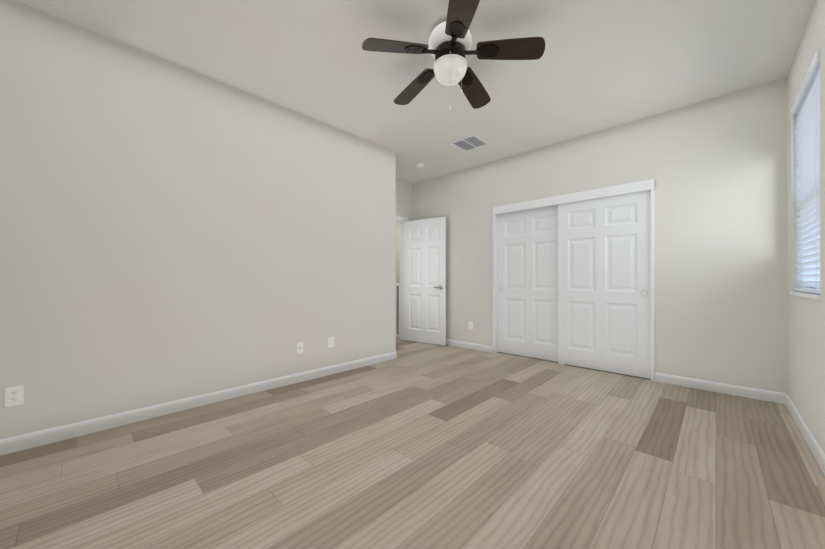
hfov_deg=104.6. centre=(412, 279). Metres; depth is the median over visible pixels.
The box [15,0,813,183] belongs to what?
ceiling
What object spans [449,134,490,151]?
ceiling vent
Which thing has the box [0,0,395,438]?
wall
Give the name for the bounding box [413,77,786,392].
wall
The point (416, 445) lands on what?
floor
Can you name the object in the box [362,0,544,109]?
ceiling fan
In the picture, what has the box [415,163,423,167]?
smoke detector
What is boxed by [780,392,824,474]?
baseboard
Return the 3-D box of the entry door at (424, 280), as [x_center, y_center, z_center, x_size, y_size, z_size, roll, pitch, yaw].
[0.208,0.017,5.279,0.802,2.030,0.205,0,0,44]
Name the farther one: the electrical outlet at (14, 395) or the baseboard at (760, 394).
the baseboard at (760, 394)
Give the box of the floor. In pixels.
[0,334,824,548]
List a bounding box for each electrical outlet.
[5,385,23,406]
[328,337,333,347]
[468,322,472,329]
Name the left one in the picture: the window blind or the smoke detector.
the smoke detector
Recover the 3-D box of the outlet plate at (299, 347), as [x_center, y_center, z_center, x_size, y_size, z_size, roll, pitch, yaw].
[-1.148,0.695,3.263,0.017,0.118,0.072,0,0,44]
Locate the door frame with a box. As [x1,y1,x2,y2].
[396,215,407,339]
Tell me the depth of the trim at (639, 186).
3.73 m
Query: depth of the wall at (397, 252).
8.50 m
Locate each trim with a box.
[493,179,654,380]
[790,291,820,299]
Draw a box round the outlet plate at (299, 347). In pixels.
[296,342,302,353]
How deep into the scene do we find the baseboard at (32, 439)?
2.44 m
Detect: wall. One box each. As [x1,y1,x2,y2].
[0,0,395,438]
[396,179,412,220]
[396,222,399,282]
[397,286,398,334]
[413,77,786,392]
[787,0,824,452]
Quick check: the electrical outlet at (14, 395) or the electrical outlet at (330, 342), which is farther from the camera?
the electrical outlet at (330, 342)
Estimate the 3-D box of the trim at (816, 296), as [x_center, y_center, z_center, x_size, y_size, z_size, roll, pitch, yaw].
[2.673,0.100,2.122,0.114,0.024,0.940,0,0,44]
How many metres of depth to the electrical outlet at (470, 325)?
4.82 m
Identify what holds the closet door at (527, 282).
in the wall at (715, 168)
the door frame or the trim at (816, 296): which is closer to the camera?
the trim at (816, 296)
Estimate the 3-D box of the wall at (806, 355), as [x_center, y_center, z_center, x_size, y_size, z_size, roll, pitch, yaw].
[1.431,-0.330,0.763,0.160,2.740,5.120,0,0,44]
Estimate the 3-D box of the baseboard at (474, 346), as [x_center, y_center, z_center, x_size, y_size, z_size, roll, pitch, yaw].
[0.570,0.995,5.105,1.585,0.090,0.020,0,0,44]
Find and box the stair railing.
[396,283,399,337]
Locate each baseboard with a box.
[0,351,395,454]
[446,339,492,352]
[655,372,779,402]
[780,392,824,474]
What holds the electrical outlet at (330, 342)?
attached to the wall at (169, 232)
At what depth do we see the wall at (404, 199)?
5.51 m
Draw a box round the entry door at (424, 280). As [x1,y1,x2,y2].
[404,217,445,345]
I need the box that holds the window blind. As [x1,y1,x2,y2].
[791,48,819,293]
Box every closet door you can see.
[498,205,557,361]
[558,190,650,378]
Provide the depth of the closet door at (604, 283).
3.61 m

